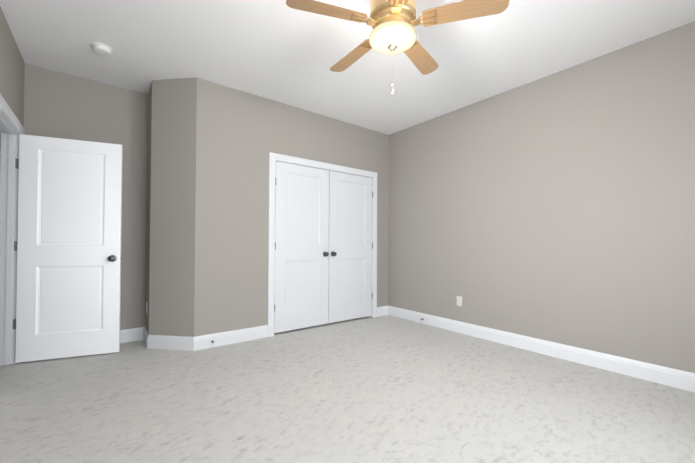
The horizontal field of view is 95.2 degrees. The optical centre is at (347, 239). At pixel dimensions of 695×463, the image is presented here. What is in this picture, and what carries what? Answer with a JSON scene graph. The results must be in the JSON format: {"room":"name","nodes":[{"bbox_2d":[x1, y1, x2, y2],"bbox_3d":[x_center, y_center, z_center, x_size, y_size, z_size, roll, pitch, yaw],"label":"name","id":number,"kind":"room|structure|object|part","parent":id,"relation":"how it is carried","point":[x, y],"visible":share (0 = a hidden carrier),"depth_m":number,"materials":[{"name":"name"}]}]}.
{"room":"empty bedroom","nodes":[
{"label":"empty bedroom","id":0,"kind":"room"},
{"bbox_2d":[0,6,24,127],"bbox_3d":[-2.842,-0.284,2.610,0.120,2.766,1.063,1,-1,-38],"label":"wall","id":1,"kind":"structure","parent":0,"point":[10,73],"depth_m":2.56,"materials":[{"name":"paint"}]},
{"bbox_2d":[0,94,24,365],"bbox_3d":[-2.760,0.032,2.512,0.136,2.133,0.941,1,-1,-38],"label":"door frame","id":2,"kind":"structure","parent":1,"relation":"attached to","point":[9,171],"depth_m":2.80,"materials":[{"name":"white wood"}]},
{"bbox_2d":[13,159,18,328],"bbox_3d":[-2.963,0.034,2.841,0.032,1.527,0.003,1,-1,-38],"label":"entry jamb hinge leaf","id":3,"kind":"structure","parent":2,"relation":"attached to","point":[15,242],"depth_m":2.84,"materials":[{"name":"silver metal"}]},
{"bbox_2d":[15,134,122,362],"bbox_3d":[-2.580,0.074,2.980,0.774,2.030,0.162,1,-1,-22],"label":"entry door","id":4,"kind":"structure","parent":1,"relation":"in","point":[68,298],"depth_m":2.96,"materials":[{"name":"white wood"}]},
{"bbox_3d":[-2.272,0.179,3.106,0.106,0.067,0.162,1,-1,-22],"label":"knob","id":5,"kind":"part","parent":4,"relation":"part of","materials":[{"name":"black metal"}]},
{"bbox_2d":[24,63,147,329],"bbox_3d":[-2.694,-0.276,3.321,1.225,2.766,0.120,1,-1,-38],"label":"wall","id":6,"kind":"structure","parent":0,"point":[57,104],"depth_m":3.42,"materials":[{"name":"paint"}]},
{"bbox_2d":[120,325,267,350],"bbox_3d":[-1.986,1.043,3.311,2.121,0.137,0.750,1,-1,-38],"label":"baseboard","id":7,"kind":"structure","parent":6,"relation":"attached to","point":[185,343],"depth_m":3.33,"materials":[{"name":"white wood"}]},
{"bbox_2d":[145,82,151,333],"bbox_3d":[-2.140,-0.270,3.509,0.120,2.766,0.502,1,-1,-38],"label":"wall","id":8,"kind":"structure","parent":0,"point":[148,204],"depth_m":3.41,"materials":[{"name":"paint"}]},
{"bbox_2d":[149,77,196,336],"bbox_3d":[-1.779,-0.271,3.302,0.499,2.766,0.120,0,-1,7],"label":"wall","id":9,"kind":"structure","parent":0,"point":[172,215],"depth_m":3.24,"materials":[{"name":"paint"}]},
{"bbox_2d":[194,78,388,336],"bbox_3d":[-0.444,-0.254,4.135,2.863,2.766,0.120,1,-1,-38],"label":"wall","id":10,"kind":"structure","parent":0,"point":[234,137],"depth_m":3.52,"materials":[{"name":"paint"}]},
{"bbox_2d":[274,161,328,332],"bbox_3d":[-0.542,0.086,3.968,0.764,2.030,0.098,1,-1,-38],"label":"closet door","id":11,"kind":"structure","parent":10,"relation":"in","point":[302,243],"depth_m":3.97,"materials":[{"name":"white wood"}]},
{"bbox_2d":[268,152,376,336],"bbox_3d":[-0.280,0.090,4.259,1.588,2.082,0.121,1,-1,-38],"label":"door frame","id":12,"kind":"structure","parent":10,"relation":"attached to","point":[372,205],"depth_m":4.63,"materials":[{"name":"white wood"}]},
{"bbox_2d":[328,171,371,322],"bbox_3d":[0.067,0.095,4.441,0.764,2.030,0.098,1,-1,-38],"label":"closet door","id":13,"kind":"structure","parent":10,"relation":"in","point":[350,251],"depth_m":4.44,"materials":[{"name":"white wood"}]},
{"bbox_2d":[0,315,694,462],"bbox_3d":[-0.511,1.155,1.945,5.981,0.100,6.515,1,-1,-38],"label":"floor","id":14,"kind":"structure","parent":0,"point":[386,389],"depth_m":2.13,"materials":[{"name":"carpet"}]},
{"bbox_2d":[0,0,694,134],"bbox_3d":[-0.495,-1.711,1.977,5.981,0.100,6.515,1,-1,-38],"label":"ceiling","id":15,"kind":"structure","parent":0,"point":[280,51],"depth_m":2.71,"materials":[{"name":"paint"}]},
{"bbox_2d":[91,42,111,55],"bbox_3d":[-2.119,-1.639,2.739,0.144,0.046,0.144,1,-1,-38],"label":"smoke detector","id":16,"kind":"object","parent":15,"relation":"attached to","point":[102,49],"visible":1,"depth_m":2.71,"materials":[{"name":"white plastic"}]},
{"bbox_2d":[286,0,508,93],"bbox_3d":[0.261,-1.292,2.055,1.285,0.728,1.240,1,-1,-38],"label":"fan","id":17,"kind":"object","parent":15,"relation":"hanging from","point":[391,23],"visible":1,"depth_m":1.92,"materials":[{"name":"brown wood"}]},
{"label":"blade","id":18,"kind":"part","parent":17,"relation":"part of","materials":[{"name":"brown wood"}]},
{"label":"blade","id":19,"kind":"part","parent":17,"relation":"part of","materials":[{"name":"brown wood"}]},
{"bbox_3d":[0.165,-1.357,1.975,0.085,0.025,0.056,1,-1,-18],"label":"arm","id":20,"kind":"part","parent":17,"relation":"part of"},
{"bbox_3d":[0.286,-1.259,2.013,0.295,0.072,0.295,1,-1,-38],"label":"lamp shade","id":21,"kind":"part","parent":17,"relation":"part of","materials":[{"name":"white glass"}]},
{"bbox_3d":[0.286,-1.357,1.887,0.056,0.025,0.085,0,-1,0],"label":"arm","id":22,"kind":"part","parent":17,"relation":"part of"},
{"bbox_3d":[0.285,-1.367,1.588,0.139,0.005,0.483,12,-1,0],"label":"blade","id":23,"kind":"part","parent":17,"relation":"part of","materials":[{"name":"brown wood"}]},
{"bbox_3d":[0.408,-1.355,1.974,0.085,0.025,0.056,0,-1,18],"label":"arm","id":24,"kind":"part","parent":17,"relation":"part of"},
{"bbox_3d":[0.538,-1.357,2.358,0.139,0.005,0.483,-15,-9,35],"label":"blade","id":25,"kind":"part","parent":17,"relation":"part of","materials":[{"name":"brown wood"}]},
{"label":"blade","id":26,"kind":"part","parent":17,"relation":"part of","materials":[{"name":"brown wood"}]},
{"bbox_2d":[388,21,694,372],"bbox_3d":[1.854,-0.249,3.409,0.120,2.766,5.555,1,-1,-38],"label":"wall","id":27,"kind":"structure","parent":0,"point":[558,207],"depth_m":3.01,"materials":[{"name":"paint"}]},
{"bbox_2d":[457,296,461,305],"bbox_3d":[1.374,0.752,3.906,0.008,0.117,0.071,1,-1,-38],"label":"electrical outlet","id":28,"kind":"object","parent":27,"relation":"attached to","point":[459,300],"visible":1,"depth_m":3.90,"materials":[{"name":"white plastic"}]},
{"bbox_2d":[385,306,694,391],"bbox_3d":[2.019,1.063,3.062,0.015,0.137,4.580,1,-1,-38],"label":"baseboard","id":29,"kind":"structure","parent":27,"relation":"attached to","point":[676,378],"depth_m":2.99,"materials":[{"name":"white wood"}]}
]}

